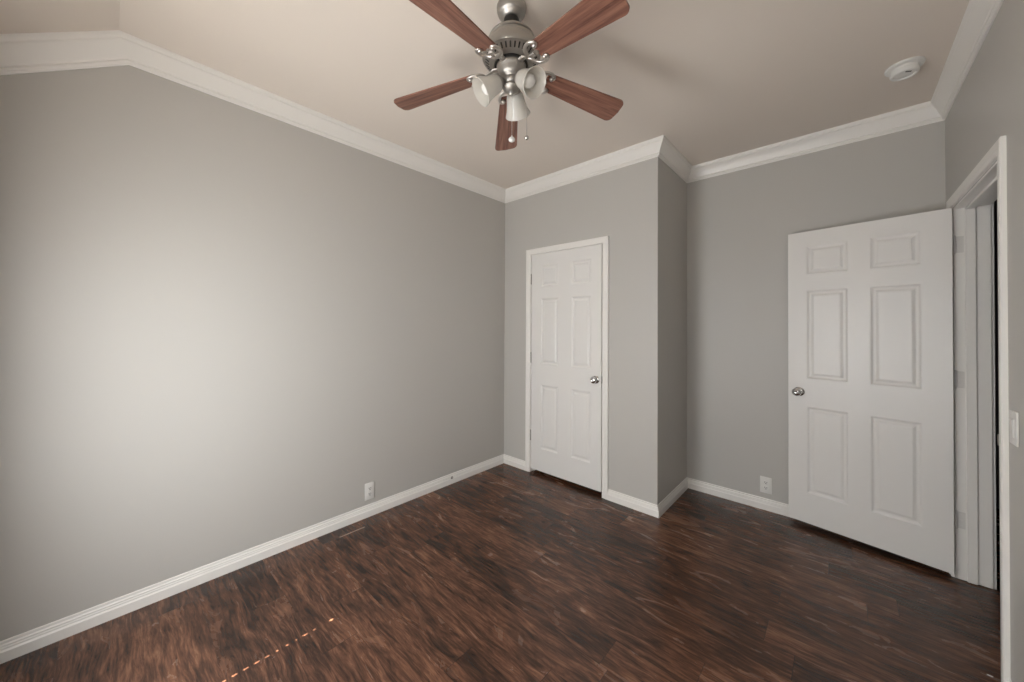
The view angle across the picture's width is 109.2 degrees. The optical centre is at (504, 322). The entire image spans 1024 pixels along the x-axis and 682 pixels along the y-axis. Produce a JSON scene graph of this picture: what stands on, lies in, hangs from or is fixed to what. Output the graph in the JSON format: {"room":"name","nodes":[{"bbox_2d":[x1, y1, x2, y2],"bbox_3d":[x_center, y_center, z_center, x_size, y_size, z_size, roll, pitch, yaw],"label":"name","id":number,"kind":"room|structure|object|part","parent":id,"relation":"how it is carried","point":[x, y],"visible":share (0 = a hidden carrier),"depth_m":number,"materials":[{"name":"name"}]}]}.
{"room":"empty bedroom","nodes":[
{"label":"empty bedroom","id":0,"kind":"room"},
{"bbox_2d":[0,65,504,640],"bbox_3d":[-0.870,0.007,2.838,0.140,2.772,4.023,0,-1,43],"label":"wall","id":1,"kind":"structure","parent":0,"point":[222,322],"depth_m":1.94,"materials":[{"name":"grey paint"}]},
{"bbox_2d":[0,454,503,663],"bbox_3d":[-1.048,1.348,2.527,0.017,0.083,3.073,0,-1,43],"label":"baseboard","id":2,"kind":"structure","parent":1,"relation":"attached to","point":[16,646],"depth_m":1.92,"materials":[{"name":"white paint"}]},
{"bbox_2d":[0,30,505,202],"bbox_3d":[-1.018,-1.138,2.535,0.062,0.390,3.073,0,-1,43],"label":"crown molding","id":3,"kind":"structure","parent":1,"relation":"attached to","point":[20,53],"depth_m":1.88,"materials":[{"name":"white paint"}]},
{"bbox_2d":[365,481,373,500],"bbox_3d":[-0.970,1.212,2.616,0.009,0.120,0.072,0,-1,43],"label":"wall outlet","id":4,"kind":"object","parent":1,"relation":"attached to","point":[369,487],"visible":1,"depth_m":2.61,"materials":[{"name":"white plastic"}]},
{"bbox_2d":[0,0,969,188],"bbox_3d":[1.167,-1.230,1.811,4.530,0.494,5.265,0,-1,43],"label":"ceiling","id":5,"kind":"structure","parent":0,"point":[718,79],"depth_m":1.86,"materials":[{"name":"beige paint"}]},
{"bbox_2d":[394,0,629,150],"bbox_3d":[0.027,-1.044,1.513,1.036,0.584,1.036,0,-1,43],"label":"ceiling fan","id":6,"kind":"object","parent":5,"relation":"hanging from","point":[511,53],"visible":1,"depth_m":1.48,"materials":[{"name":"brown wood"}]},
{"bbox_3d":[-0.309,-1.028,1.636,0.386,0.079,0.123,0,-1,16],"label":"blade","id":7,"kind":"part","parent":6,"relation":"part of","materials":[{"name":"brown wood"}]},
{"bbox_3d":[-0.167,-1.031,1.250,0.124,0.079,0.386,0,-1,34],"label":"blade","id":8,"kind":"part","parent":6,"relation":"part of","materials":[{"name":"brown wood"}]},
{"bbox_3d":[-0.057,-0.983,1.517,0.079,0.069,0.055,0,-1,-15],"label":"bulb","id":9,"kind":"part","parent":6,"relation":"part of","materials":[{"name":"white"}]},
{"bbox_3d":[-0.072,-0.968,1.513,0.126,0.125,0.115,0,-1,-15],"label":"lamp shade","id":10,"kind":"part","parent":6,"relation":"part of","materials":[{"name":"white glass"}]},
{"bbox_3d":[0.014,-1.016,1.883,0.123,0.079,0.386,0,-2,-2],"label":"blade","id":11,"kind":"part","parent":6,"relation":"part of","materials":[{"name":"brown wood"}]},
{"bbox_3d":[0.030,-0.765,1.518,0.027,0.027,0.027,0,-1,43],"label":"pull knob","id":12,"kind":"part","parent":6,"relation":"part of","materials":[{"name":"white plastic"}]},
{"bbox_3d":[0.053,-0.966,1.639,0.115,0.125,0.126,0,-1,15],"label":"lamp shade","id":13,"kind":"part","parent":6,"relation":"part of","materials":[{"name":"white glass"}]},
{"bbox_3d":[0.089,-0.982,1.479,0.079,0.069,0.055,0,-1,45],"label":"bulb","id":14,"kind":"part","parent":6,"relation":"part of","materials":[{"name":"white glass"}]},
{"bbox_3d":[0.100,-0.967,1.468,0.126,0.125,0.115,0,-1,45],"label":"lamp shade","id":15,"kind":"part","parent":6,"relation":"part of","materials":[{"name":"white glass"}]},
{"bbox_3d":[0.244,-1.029,1.266,0.123,0.079,0.386,1,-1,-38],"label":"blade","id":16,"kind":"part","parent":6,"relation":"part of","materials":[{"name":"brown wood"}]},
{"bbox_3d":[0.356,-1.024,1.661,0.386,0.079,0.123,1,-1,-20],"label":"blade","id":17,"kind":"part","parent":6,"relation":"part of","materials":[{"name":"brown wood"}]},
{"bbox_2d":[884,56,925,80],"bbox_3d":[2.064,-1.298,1.880,0.146,0.048,0.146,0,-1,43],"label":"smoke detector","id":18,"kind":"object","parent":5,"relation":"attached to","point":[906,68],"visible":1,"depth_m":1.85,"materials":[{"name":"white plastic"}]},
{"bbox_2d":[0,463,1000,681],"bbox_3d":[1.153,1.444,1.785,4.530,0.100,5.265,0,-1,43],"label":"floor","id":19,"kind":"structure","parent":0,"point":[503,572],"depth_m":1.77,"materials":[{"name":"brown wood"}]},
{"bbox_2d":[504,157,662,504],"bbox_3d":[0.592,0.029,3.195,1.515,2.752,0.110,0,-1,43],"label":"wall","id":20,"kind":"structure","parent":0,"point":[624,204],"depth_m":2.83,"materials":[{"name":"grey paint"}]},
{"bbox_2d":[530,244,602,491],"bbox_3d":[0.506,0.368,3.183,0.733,2.004,0.095,0,-1,43],"label":"door","id":21,"kind":"structure","parent":20,"relation":"in","point":[566,352],"depth_m":3.16,"materials":[{"name":"white paint"}]},
{"bbox_3d":[0.723,0.469,2.950,0.055,0.055,0.051,0,-1,43],"label":"knob","id":22,"kind":"part","parent":21,"relation":"part of","materials":[{"name":"silver metal"}]},
{"bbox_2d":[525,236,608,499],"bbox_3d":[0.551,0.358,3.217,0.845,2.092,0.126,0,-1,43],"label":"door frame","id":23,"kind":"structure","parent":20,"relation":"attached to","point":[604,240],"depth_m":2.93,"materials":[{"name":"white paint"}]},
{"bbox_2d":[504,454,658,517],"bbox_3d":[0.547,1.362,3.130,1.532,0.083,0.017,0,-1,43],"label":"baseboard","id":24,"kind":"structure","parent":20,"relation":"attached to","point":[631,502],"depth_m":2.78,"materials":[{"name":"white paint"}]},
{"bbox_2d":[505,135,663,202],"bbox_3d":[0.563,-1.261,3.123,1.577,0.114,0.062,0,-1,43],"label":"crown molding","id":25,"kind":"structure","parent":20,"relation":"attached to","point":[649,149],"depth_m":2.99,"materials":[{"name":"white paint"}]},
{"bbox_2d":[663,162,686,498],"bbox_3d":[1.334,0.030,2.962,0.110,2.752,0.560,0,-1,43],"label":"wall","id":26,"kind":"structure","parent":0,"point":[674,187],"depth_m":2.89,"materials":[{"name":"grey paint"}]},
{"bbox_2d":[658,477,687,517],"bbox_3d":[1.330,1.364,2.860,0.017,0.083,0.687,0,-1,43],"label":"baseboard","id":27,"kind":"structure","parent":26,"relation":"attached to","point":[682,487],"depth_m":2.82,"materials":[{"name":"white paint"}]},
{"bbox_2d":[658,136,691,182],"bbox_3d":[1.346,-1.260,2.853,0.062,0.114,0.732,0,-1,43],"label":"crown molding","id":28,"kind":"structure","parent":26,"relation":"attached to","point":[668,153],"depth_m":2.82,"materials":[{"name":"white paint"}]},
{"bbox_2d":[687,120,945,503],"bbox_3d":[1.583,0.024,3.209,2.947,2.772,0.140,0,-1,43],"label":"wall","id":29,"kind":"structure","parent":0,"point":[740,223],"depth_m":2.78,"materials":[{"name":"grey paint"}]},
{"bbox_2d":[687,477,791,517],"bbox_3d":[2.076,1.366,2.623,1.432,0.083,0.017,0,-1,43],"label":"baseboard","id":30,"kind":"structure","parent":29,"relation":"attached to","point":[773,506],"depth_m":2.84,"materials":[{"name":"white paint"}]},
{"bbox_2d":[760,476,771,494],"bbox_3d":[1.963,1.224,2.735,0.072,0.120,0.009,0,-1,43],"label":"wall outlet","id":31,"kind":"object","parent":29,"relation":"attached to","point":[765,482],"visible":1,"depth_m":2.73,"materials":[{"name":"white plastic"}]},
{"bbox_2d":[688,101,943,182],"bbox_3d":[2.075,-1.258,2.632,1.432,0.114,0.062,0,-1,43],"label":"crown molding","id":32,"kind":"structure","parent":29,"relation":"attached to","point":[925,113],"depth_m":2.51,"materials":[{"name":"white paint"}]},
{"bbox_2d":[945,0,1023,681],"bbox_3d":[2.291,0.004,0.748,1.443,2.772,5.265,0,-1,43],"label":"wall","id":33,"kind":"structure","parent":0,"point":[988,106],"depth_m":1.33,"materials":[{"name":"grey paint"}]},
{"bbox_2d":[788,208,965,573],"bbox_3d":[2.232,0.373,2.264,0.103,1.996,0.777,1,-1,-36],"label":"door","id":34,"kind":"structure","parent":33,"relation":"in","point":[873,379],"depth_m":2.23,"materials":[{"name":"white paint"}]},
{"bbox_3d":[2.019,0.481,2.513,0.051,0.055,0.055,1,-1,-36],"label":"knob","id":35,"kind":"part","parent":34,"relation":"part of","materials":[{"name":"silver metal"}]},
{"bbox_3d":[2.488,0.313,1.990,0.034,0.090,0.004,0,-1,43],"label":"hinge plate","id":36,"kind":"part","parent":34,"relation":"part of","materials":[{"name":"white metal"}]},
{"bbox_3d":[2.492,-0.426,1.998,0.034,0.090,0.004,0,-1,43],"label":"hinge plate","id":37,"kind":"part","parent":34,"relation":"part of","materials":[{"name":"white metal"}]},
{"bbox_3d":[2.484,1.077,1.983,0.034,0.090,0.004,0,-1,43],"label":"hinge plate","id":38,"kind":"part","parent":34,"relation":"part of","materials":[{"name":"white metal"}]},
{"bbox_2d":[931,0,1003,119],"bbox_3d":[1.323,-1.142,0.816,0.062,0.390,3.743,0,-1,43],"label":"crown molding","id":39,"kind":"structure","parent":33,"relation":"attached to","point":[979,16],"depth_m":1.69,"materials":[{"name":"white paint"}]},
{"bbox_2d":[946,135,1010,681],"bbox_3d":[2.238,0.353,1.655,0.161,2.091,0.962,0,-1,43],"label":"door frame","id":40,"kind":"structure","parent":33,"relation":"attached to","point":[972,214],"depth_m":1.93,"materials":[{"name":"white paint"}]},
{"bbox_2d":[1009,409,1018,446],"bbox_3d":[1.808,0.375,1.295,0.011,0.120,0.074,0,-1,43],"label":"light switch","id":41,"kind":"object","parent":33,"relation":"attached to","point":[1013,415],"visible":1,"depth_m":1.28,"materials":[{"name":"white plastic"}]}
]}

